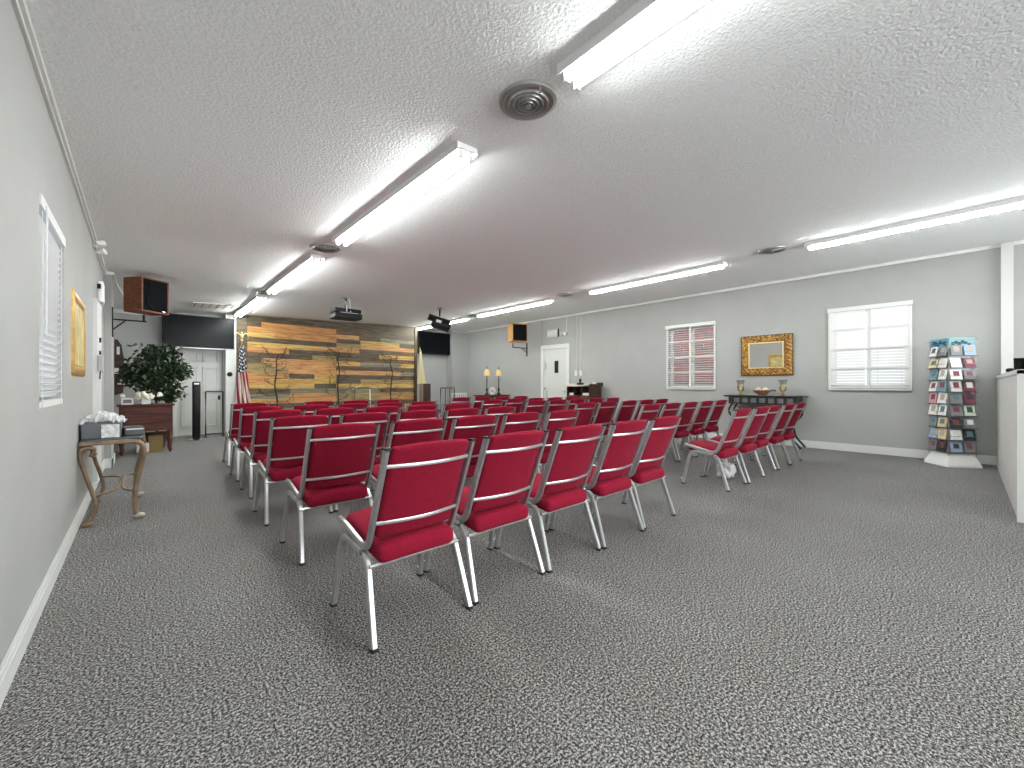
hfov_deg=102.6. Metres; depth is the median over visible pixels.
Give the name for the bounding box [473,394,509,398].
side table
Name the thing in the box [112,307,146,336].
bracket
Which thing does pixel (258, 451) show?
chair
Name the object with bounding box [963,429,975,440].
booklet
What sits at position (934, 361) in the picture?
booklet
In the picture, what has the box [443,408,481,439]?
chair
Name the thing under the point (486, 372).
table lamp
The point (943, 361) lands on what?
booklet
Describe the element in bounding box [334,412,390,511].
chair
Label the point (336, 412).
chair
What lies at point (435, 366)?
wall
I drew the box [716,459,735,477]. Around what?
plastic bag
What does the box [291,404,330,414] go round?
chair
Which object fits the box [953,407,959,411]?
print
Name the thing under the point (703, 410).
chair
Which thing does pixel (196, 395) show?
grille
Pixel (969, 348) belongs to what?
print
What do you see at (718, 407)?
chair
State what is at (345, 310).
tray
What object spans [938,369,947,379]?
booklet
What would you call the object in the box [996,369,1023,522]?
half wall
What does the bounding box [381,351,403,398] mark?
tree
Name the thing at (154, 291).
grille
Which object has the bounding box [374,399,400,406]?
chair
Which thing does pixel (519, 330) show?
grille
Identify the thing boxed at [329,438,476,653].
chair
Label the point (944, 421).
booklet
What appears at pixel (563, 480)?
chair
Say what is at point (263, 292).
ceiling vent
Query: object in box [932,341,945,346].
print
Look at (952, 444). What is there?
booklet
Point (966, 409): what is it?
booklet
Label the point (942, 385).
booklet
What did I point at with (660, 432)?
chair
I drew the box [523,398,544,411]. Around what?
chair
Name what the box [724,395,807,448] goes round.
console table
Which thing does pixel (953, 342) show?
print
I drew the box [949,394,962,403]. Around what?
booklet
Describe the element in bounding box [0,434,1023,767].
floor
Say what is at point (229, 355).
column
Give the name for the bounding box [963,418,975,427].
booklet
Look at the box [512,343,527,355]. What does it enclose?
bracket
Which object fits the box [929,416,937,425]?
booklet
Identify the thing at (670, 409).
chair
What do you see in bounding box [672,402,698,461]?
chair
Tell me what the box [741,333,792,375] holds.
wall mirror
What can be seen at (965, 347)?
booklet
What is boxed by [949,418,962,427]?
booklet
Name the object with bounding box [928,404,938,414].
booklet
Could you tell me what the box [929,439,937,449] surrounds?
booklet
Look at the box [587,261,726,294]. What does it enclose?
tube light
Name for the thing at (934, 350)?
booklet
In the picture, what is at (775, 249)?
ceiling vent
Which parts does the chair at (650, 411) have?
frame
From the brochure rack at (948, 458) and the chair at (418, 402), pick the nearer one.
the brochure rack at (948, 458)
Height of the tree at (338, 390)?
2.159 m
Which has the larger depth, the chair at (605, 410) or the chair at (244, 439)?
the chair at (605, 410)
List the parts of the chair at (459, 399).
backrest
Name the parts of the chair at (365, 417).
rail, backrest, seat, frame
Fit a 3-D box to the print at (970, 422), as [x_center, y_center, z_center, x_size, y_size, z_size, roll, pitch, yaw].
[6.095,0.497,5.453,0.066,0.064,0.002,0,-8,11]
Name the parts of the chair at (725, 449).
leg, leg, frame, seat, leg, backrest, leg, frame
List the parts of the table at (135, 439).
leg, leg, frame, leg, leg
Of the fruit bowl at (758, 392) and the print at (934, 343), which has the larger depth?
the fruit bowl at (758, 392)
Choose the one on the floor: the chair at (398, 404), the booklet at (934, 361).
the chair at (398, 404)
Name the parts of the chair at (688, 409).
leg, seat, frame, backrest, frame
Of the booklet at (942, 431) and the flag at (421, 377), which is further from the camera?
the flag at (421, 377)
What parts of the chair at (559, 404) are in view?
frame, backrest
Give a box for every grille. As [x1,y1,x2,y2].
[143,278,166,313]
[194,393,198,434]
[513,324,526,340]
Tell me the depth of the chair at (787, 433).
5.78 m
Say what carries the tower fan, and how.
on the floor
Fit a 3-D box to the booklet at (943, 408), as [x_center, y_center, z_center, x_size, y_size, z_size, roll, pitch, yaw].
[5.876,0.340,5.593,0.038,0.146,0.124,0,0,12]
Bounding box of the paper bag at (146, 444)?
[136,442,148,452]
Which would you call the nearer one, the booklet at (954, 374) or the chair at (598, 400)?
the booklet at (954, 374)
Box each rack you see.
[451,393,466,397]
[924,337,982,467]
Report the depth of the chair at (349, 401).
6.62 m
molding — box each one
[11,0,115,281]
[452,240,1023,332]
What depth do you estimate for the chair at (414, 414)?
3.99 m
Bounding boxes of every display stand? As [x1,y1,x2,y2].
[204,391,224,437]
[440,387,454,415]
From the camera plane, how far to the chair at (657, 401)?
7.32 m
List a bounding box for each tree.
[115,343,194,447]
[257,346,293,405]
[324,345,351,404]
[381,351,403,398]
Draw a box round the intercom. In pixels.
[97,355,103,378]
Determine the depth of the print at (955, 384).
5.49 m
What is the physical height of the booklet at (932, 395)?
0.142 m
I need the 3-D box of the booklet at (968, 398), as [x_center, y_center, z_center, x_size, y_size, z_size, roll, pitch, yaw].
[6.095,0.187,5.462,0.124,0.128,0.037,0,0,8]
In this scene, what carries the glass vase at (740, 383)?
on the console table at (733, 399)
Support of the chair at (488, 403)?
on the floor
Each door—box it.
[173,347,223,436]
[541,343,569,399]
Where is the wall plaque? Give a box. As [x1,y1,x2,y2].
[115,339,123,394]
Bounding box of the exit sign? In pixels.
[547,329,558,337]
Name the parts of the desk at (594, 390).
panel, rail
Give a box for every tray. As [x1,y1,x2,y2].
[330,307,360,313]
[427,314,450,323]
[927,414,978,416]
[927,437,965,440]
[929,403,978,404]
[930,426,973,428]
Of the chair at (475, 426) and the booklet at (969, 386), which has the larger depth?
the booklet at (969, 386)
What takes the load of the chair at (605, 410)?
on the floor
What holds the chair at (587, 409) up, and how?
on the floor
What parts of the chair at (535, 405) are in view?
backrest, frame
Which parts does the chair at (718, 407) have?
frame, seat, backrest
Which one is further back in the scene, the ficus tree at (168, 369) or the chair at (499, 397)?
the chair at (499, 397)
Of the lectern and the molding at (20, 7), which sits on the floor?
the lectern
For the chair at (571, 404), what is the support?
on the floor
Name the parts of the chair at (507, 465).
leg, leg, frame, leg, seat, seat rail, rail, backrest, rail, frame, leg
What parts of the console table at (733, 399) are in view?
carved panel, leg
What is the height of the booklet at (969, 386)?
0.146 m
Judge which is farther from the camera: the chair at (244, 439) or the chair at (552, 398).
the chair at (552, 398)
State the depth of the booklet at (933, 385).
5.73 m
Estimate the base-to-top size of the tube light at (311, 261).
0.090 m
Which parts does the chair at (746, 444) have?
leg, frame, seat, leg, backrest, leg, frame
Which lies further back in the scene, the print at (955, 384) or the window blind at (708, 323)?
the window blind at (708, 323)
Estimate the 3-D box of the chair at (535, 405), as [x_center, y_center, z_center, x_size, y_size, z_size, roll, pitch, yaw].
[0.230,0.671,6.807,0.518,0.857,0.609,0,0,-43]
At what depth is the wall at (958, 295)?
7.21 m
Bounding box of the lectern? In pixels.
[350,385,372,406]
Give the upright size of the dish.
0.248 m
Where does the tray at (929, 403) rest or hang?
on the brochure rack at (948, 458)
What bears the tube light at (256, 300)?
attached to the ceiling
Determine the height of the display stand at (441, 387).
1.034 m
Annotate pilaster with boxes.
[1001,241,1013,373]
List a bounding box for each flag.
[235,332,250,403]
[417,349,425,384]
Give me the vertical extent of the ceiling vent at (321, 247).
0.062 m
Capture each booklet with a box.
[928,359,939,367]
[928,393,937,402]
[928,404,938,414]
[928,427,938,437]
[929,347,938,356]
[929,369,938,379]
[929,382,937,390]
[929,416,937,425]
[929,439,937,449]
[937,380,947,391]
[937,392,947,403]
[937,404,947,415]
[937,417,947,427]
[937,428,947,438]
[938,346,947,355]
[938,358,947,367]
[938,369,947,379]
[938,440,947,451]
[949,358,961,366]
[949,370,962,379]
[949,381,961,391]
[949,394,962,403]
[949,406,962,415]
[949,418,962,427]
[949,430,962,439]
[949,442,961,451]
[950,345,962,354]
[962,358,975,366]
[962,370,975,379]
[962,381,976,391]
[963,345,976,354]
[963,394,975,403]
[963,406,975,415]
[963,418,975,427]
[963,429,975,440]
[963,443,975,452]
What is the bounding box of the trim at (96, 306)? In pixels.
[92,298,101,481]
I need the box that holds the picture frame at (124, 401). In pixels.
[121,398,132,404]
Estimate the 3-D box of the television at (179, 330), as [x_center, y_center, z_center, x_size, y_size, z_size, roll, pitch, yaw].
[-6.800,-1.135,8.916,1.240,0.700,0.272,0,0,-42]
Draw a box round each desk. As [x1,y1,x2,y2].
[116,403,174,455]
[564,383,602,401]
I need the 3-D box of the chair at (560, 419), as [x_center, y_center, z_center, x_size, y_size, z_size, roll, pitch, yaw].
[0.347,0.671,4.266,0.518,0.857,0.609,0,0,-42]
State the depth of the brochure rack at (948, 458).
5.51 m
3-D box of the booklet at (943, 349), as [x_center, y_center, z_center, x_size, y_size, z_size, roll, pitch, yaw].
[5.880,-0.461,5.592,0.046,0.129,0.124,0,0,14]
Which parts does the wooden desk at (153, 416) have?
leg, panel, leg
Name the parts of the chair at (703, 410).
frame, seat, backrest, frame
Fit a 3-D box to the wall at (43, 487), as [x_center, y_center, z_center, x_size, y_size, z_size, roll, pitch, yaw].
[-0.746,-0.202,0.135,0.200,2.603,15.200,0,0,-42]
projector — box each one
[329,296,361,321]
[427,307,450,331]
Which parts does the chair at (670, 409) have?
frame, backrest, leg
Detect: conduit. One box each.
[114,281,122,296]
[581,315,581,369]
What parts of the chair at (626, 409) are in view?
frame, backrest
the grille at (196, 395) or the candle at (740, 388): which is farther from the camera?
the grille at (196, 395)
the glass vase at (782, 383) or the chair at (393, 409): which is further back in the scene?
the glass vase at (782, 383)
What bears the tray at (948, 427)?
on the brochure rack at (948, 458)
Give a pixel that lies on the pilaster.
(1007, 248)
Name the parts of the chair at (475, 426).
frame, seat, backrest, rail, frame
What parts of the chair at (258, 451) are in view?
leg, leg, frame, seat, backrest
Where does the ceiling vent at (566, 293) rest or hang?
in the ceiling
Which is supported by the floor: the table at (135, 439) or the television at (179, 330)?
the table at (135, 439)
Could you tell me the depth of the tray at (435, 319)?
9.22 m
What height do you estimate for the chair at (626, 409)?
0.857 m
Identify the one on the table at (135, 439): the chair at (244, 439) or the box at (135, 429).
the box at (135, 429)
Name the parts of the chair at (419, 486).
leg, frame, leg, seat, seat rail, rail, leg, backrest, rail, frame, leg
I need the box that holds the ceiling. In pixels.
[25,0,1023,330]
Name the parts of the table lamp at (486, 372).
lamp shade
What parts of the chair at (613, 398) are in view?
backrest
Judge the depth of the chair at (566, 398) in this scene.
8.50 m
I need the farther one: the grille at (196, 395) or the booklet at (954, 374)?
the grille at (196, 395)
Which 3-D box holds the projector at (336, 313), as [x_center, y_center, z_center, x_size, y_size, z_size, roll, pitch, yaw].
[-3.132,-1.443,7.723,0.500,0.425,0.360,0,0,-42]
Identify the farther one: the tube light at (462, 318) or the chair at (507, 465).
the tube light at (462, 318)
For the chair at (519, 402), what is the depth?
7.51 m
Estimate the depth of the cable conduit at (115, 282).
5.96 m
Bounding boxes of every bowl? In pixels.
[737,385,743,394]
[753,389,775,394]
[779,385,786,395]
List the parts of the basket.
printed panel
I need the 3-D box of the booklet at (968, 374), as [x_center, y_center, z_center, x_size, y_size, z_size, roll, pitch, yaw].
[6.096,-0.135,5.465,0.124,0.125,0.043,0,0,10]
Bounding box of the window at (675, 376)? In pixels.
[671,325,713,385]
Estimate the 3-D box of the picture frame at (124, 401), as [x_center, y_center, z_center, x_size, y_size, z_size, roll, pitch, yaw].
[-6.095,0.260,6.496,0.017,0.100,0.140,0,0,42]
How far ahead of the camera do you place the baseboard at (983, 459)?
6.59 m
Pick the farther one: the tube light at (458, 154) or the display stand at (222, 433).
the display stand at (222, 433)
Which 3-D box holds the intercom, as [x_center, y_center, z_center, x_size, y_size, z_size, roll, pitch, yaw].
[-4.201,-0.178,4.186,0.040,0.244,0.194,0,0,-42]
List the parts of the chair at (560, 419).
seat, frame, backrest, rail, frame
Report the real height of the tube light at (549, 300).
0.090 m
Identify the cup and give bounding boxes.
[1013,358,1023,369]
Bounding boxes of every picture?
[71,287,85,376]
[123,399,131,402]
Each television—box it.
[162,313,233,349]
[418,331,449,354]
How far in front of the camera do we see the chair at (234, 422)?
5.61 m
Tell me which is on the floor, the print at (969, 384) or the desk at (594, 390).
the desk at (594, 390)
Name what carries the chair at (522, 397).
on the floor
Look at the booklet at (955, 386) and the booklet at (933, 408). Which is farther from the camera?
the booklet at (933, 408)
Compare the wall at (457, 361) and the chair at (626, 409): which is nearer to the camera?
the chair at (626, 409)
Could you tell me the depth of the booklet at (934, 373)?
5.73 m
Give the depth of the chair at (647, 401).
6.90 m
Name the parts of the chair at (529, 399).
backrest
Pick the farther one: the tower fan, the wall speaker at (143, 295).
the tower fan
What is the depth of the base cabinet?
12.39 m
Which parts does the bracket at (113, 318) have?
wall plate, arm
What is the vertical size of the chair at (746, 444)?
0.857 m
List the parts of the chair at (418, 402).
backrest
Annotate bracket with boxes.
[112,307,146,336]
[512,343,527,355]
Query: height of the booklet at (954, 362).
0.129 m
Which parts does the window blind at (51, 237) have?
ladder cord, rail, head rail, ladder cord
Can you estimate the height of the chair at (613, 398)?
0.857 m
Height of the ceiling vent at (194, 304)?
0.050 m
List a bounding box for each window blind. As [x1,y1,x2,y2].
[39,192,65,408]
[665,321,715,389]
[827,300,912,390]
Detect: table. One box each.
[77,434,146,526]
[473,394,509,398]
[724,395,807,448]
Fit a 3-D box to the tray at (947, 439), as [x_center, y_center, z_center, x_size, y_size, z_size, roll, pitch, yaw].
[6.052,0.745,5.638,0.354,0.006,0.354,0,0,11]
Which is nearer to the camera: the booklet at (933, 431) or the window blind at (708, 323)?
the booklet at (933, 431)
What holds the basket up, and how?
on the table at (135, 439)
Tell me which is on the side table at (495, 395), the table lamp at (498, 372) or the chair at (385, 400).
the table lamp at (498, 372)
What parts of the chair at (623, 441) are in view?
leg, leg, leg, frame, seat, seat rail, rail, backrest, frame, rail, leg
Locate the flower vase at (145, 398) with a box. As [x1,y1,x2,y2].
[120,391,162,403]
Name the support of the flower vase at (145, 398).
on the wooden desk at (153, 416)
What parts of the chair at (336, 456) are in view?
leg, leg, frame, seat, seat rail, rail, backrest, rail, leg, leg, frame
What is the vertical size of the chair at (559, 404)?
0.857 m
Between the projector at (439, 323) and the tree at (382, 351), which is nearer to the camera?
the projector at (439, 323)
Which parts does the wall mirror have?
glass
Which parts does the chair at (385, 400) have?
backrest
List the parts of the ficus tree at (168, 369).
pot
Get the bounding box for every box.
[97,281,104,304]
[122,425,144,435]
[148,434,162,452]
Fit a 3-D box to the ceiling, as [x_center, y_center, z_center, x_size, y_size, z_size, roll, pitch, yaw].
[1.170,-1.785,4.700,9.968,0.620,19.800,0,0,-42]
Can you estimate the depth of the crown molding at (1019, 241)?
7.29 m
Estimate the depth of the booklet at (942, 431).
5.59 m
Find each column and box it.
[224,314,235,433]
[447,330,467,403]
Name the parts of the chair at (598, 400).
backrest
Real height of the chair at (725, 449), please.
0.857 m
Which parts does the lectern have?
panel, reading plate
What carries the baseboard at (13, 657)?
attached to the wall at (43, 487)
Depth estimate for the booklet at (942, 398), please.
5.59 m
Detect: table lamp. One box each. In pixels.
[484,369,489,394]
[496,367,501,394]
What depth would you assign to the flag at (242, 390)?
9.11 m
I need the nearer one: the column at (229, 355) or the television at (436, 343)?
the column at (229, 355)
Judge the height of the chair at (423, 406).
0.857 m
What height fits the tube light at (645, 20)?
0.090 m
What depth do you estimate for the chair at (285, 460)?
3.31 m
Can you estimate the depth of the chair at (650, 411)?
5.25 m
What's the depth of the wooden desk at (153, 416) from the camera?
6.58 m
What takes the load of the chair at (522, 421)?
on the floor
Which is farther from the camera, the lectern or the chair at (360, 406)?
the lectern
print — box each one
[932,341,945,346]
[951,340,970,344]
[952,419,958,423]
[953,346,959,350]
[953,371,959,375]
[953,382,958,387]
[953,395,959,399]
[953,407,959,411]
[966,382,972,387]
[966,431,972,436]
[967,346,972,350]
[967,420,973,424]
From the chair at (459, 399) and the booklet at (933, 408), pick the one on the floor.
the chair at (459, 399)
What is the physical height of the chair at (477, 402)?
0.857 m
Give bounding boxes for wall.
[0,0,103,664]
[104,274,113,458]
[114,309,245,436]
[236,315,416,410]
[417,330,446,412]
[468,244,1023,455]
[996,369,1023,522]
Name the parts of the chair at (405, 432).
leg, seat, frame, backrest, rail, frame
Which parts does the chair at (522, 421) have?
frame, backrest, rail, frame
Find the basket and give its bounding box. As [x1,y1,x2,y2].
[78,411,126,439]
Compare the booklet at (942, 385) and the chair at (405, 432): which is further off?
the booklet at (942, 385)
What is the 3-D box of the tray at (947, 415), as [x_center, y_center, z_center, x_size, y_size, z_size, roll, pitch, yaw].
[6.052,0.421,5.638,0.354,0.006,0.354,0,0,11]
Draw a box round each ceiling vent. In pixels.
[190,302,242,309]
[256,290,276,294]
[310,243,340,252]
[499,79,557,120]
[557,292,572,295]
[757,246,786,253]
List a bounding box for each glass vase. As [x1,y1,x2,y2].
[736,380,744,394]
[778,380,787,395]
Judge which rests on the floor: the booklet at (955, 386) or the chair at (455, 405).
the chair at (455, 405)
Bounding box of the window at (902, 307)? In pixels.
[833,307,908,385]
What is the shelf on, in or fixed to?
on the brochure rack at (948, 458)
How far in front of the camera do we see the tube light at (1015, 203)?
4.48 m
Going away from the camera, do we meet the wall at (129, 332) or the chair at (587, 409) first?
the chair at (587, 409)
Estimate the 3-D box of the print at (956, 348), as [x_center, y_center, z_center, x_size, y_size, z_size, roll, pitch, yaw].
[5.946,-0.483,5.486,0.066,0.071,0.002,0,-10,14]
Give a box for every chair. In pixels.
[222,403,269,466]
[230,406,284,481]
[240,409,305,498]
[252,415,333,526]
[279,423,380,565]
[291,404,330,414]
[304,401,335,407]
[313,407,357,424]
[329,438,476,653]
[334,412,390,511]
[336,403,369,412]
[342,400,370,403]
[358,418,447,509]
[363,406,401,445]
[371,410,440,490]
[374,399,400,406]
[375,402,405,419]
[405,404,438,410]
[409,401,436,405]
[423,430,549,605]
[439,397,470,417]
[440,403,471,431]
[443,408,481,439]
[446,415,499,520]
[467,412,541,485]
[472,397,491,407]
[480,399,503,414]
[484,406,516,434]
[494,396,509,405]
[494,424,606,573]
[505,398,524,412]
[513,396,528,411]
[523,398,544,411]
[524,400,546,429]
[537,409,579,472]
[539,399,567,429]
[542,397,562,419]
[549,420,650,549]
[565,397,579,409]
[566,399,585,409]
[574,402,597,425]
[587,398,603,441]
[592,401,617,458]
[593,416,681,529]
[602,397,619,441]
[608,400,637,428]
[613,399,653,422]
[637,404,661,419]
[653,399,667,417]
[658,403,681,461]
[667,401,714,456]
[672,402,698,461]
[681,408,752,491]
[682,400,727,449]
[704,406,769,483]
[734,405,781,475]
[739,403,795,469]
[753,402,805,463]
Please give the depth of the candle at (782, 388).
7.24 m
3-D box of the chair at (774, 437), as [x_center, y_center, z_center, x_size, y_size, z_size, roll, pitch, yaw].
[3.503,0.671,5.617,0.518,0.857,0.609,0,0,-42]
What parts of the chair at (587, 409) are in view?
frame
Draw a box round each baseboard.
[0,453,114,707]
[692,432,996,464]
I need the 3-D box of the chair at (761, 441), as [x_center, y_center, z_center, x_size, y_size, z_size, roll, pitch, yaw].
[3.081,0.671,5.269,0.518,0.857,0.609,0,0,-42]
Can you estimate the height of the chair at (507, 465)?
0.857 m
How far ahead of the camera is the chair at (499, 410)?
4.75 m
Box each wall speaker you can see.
[123,276,168,315]
[508,323,527,342]
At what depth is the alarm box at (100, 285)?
4.61 m
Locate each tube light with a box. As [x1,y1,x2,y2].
[233,296,266,316]
[265,254,324,294]
[332,141,477,246]
[415,317,469,329]
[476,298,553,316]
[556,0,708,91]
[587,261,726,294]
[804,196,1023,250]
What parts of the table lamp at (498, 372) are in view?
lamp shade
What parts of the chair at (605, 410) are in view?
frame, backrest, frame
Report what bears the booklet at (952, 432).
in the brochure rack at (948, 458)
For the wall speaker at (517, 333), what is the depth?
11.63 m
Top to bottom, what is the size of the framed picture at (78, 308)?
0.620 m
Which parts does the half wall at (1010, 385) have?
panel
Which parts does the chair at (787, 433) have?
seat, leg, frame, backrest, leg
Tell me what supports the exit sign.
attached to the wall at (958, 295)
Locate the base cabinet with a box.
[420,384,430,400]
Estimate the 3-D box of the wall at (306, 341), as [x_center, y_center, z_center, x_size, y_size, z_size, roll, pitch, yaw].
[-4.629,-0.356,11.078,0.141,2.912,4.816,0,0,42]
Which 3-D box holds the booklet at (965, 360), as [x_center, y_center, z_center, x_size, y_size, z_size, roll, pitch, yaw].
[6.096,-0.297,5.466,0.124,0.125,0.045,0,0,9]
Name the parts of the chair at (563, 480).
leg, leg, frame, leg, seat, seat rail, rail, backrest, rail, frame, leg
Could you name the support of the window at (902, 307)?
in the wall at (958, 295)
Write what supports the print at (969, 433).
attached to the booklet at (971, 433)
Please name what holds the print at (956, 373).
attached to the booklet at (954, 374)
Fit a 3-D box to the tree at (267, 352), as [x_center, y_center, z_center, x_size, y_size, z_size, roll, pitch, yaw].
[-5.615,0.078,9.765,0.120,2.044,0.817,0,0,42]
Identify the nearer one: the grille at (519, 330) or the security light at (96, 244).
the security light at (96, 244)
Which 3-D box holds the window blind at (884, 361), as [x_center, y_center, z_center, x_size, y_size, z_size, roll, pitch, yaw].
[5.721,-0.600,6.592,0.056,1.370,1.040,0,0,-42]
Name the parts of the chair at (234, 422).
leg, leg, frame, seat, backrest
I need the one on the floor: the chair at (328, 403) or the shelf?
the chair at (328, 403)
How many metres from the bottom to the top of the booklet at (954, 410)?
0.138 m
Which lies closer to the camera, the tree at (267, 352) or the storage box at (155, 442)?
the storage box at (155, 442)
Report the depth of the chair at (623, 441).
2.87 m
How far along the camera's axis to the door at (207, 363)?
9.13 m
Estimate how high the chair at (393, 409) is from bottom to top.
0.857 m
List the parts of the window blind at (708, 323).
head rail, rail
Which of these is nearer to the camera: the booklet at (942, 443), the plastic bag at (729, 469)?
the plastic bag at (729, 469)
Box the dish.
[489,387,495,394]
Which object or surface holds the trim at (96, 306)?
attached to the wall at (43, 487)
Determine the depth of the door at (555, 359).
11.60 m
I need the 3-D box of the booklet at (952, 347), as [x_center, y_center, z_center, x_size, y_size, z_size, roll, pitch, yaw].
[5.946,-0.468,5.490,0.124,0.142,0.037,0,0,14]
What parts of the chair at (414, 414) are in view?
frame, backrest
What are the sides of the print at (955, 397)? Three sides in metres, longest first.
0.067 x 0.066 x 0.002 m
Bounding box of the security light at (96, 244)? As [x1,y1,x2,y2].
[93,240,106,254]
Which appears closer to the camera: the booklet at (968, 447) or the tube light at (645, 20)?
the tube light at (645, 20)
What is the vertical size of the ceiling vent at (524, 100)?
0.062 m
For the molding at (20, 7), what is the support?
attached to the wall at (43, 487)
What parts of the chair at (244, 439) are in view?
leg, leg, frame, seat, backrest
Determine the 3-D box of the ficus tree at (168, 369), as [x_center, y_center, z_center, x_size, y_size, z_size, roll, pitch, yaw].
[-6.192,0.182,7.147,1.045,1.836,0.729,0,0,-35]
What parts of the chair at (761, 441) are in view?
seat, backrest, leg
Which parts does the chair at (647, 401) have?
frame, backrest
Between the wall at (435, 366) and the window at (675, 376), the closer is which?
the window at (675, 376)
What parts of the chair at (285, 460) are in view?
leg, leg, frame, seat rail, seat, rail, backrest, rail, frame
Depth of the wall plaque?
8.12 m
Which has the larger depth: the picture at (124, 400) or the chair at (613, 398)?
the chair at (613, 398)
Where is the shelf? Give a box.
[927,448,978,453]
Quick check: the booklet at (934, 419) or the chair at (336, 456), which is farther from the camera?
the booklet at (934, 419)
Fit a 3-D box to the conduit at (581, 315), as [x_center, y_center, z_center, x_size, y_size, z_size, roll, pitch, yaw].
[1.841,-1.135,10.918,0.022,1.470,0.022,0,0,-20]
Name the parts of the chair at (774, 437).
frame, leg, seat, backrest, leg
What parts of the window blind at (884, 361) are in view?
head rail, rail, ladder cord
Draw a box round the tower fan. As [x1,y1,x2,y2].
[187,381,204,440]
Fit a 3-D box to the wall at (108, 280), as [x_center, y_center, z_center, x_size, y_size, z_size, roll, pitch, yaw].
[-5.549,-0.201,5.646,0.072,2.601,0.580,0,0,-42]
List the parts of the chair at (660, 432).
frame, leg, leg, seat, seat rail, rail, backrest, rail, leg, frame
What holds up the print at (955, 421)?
attached to the booklet at (951, 420)
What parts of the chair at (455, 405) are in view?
frame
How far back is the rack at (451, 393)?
12.41 m
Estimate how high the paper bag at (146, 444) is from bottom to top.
0.160 m
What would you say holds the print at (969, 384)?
attached to the booklet at (969, 386)

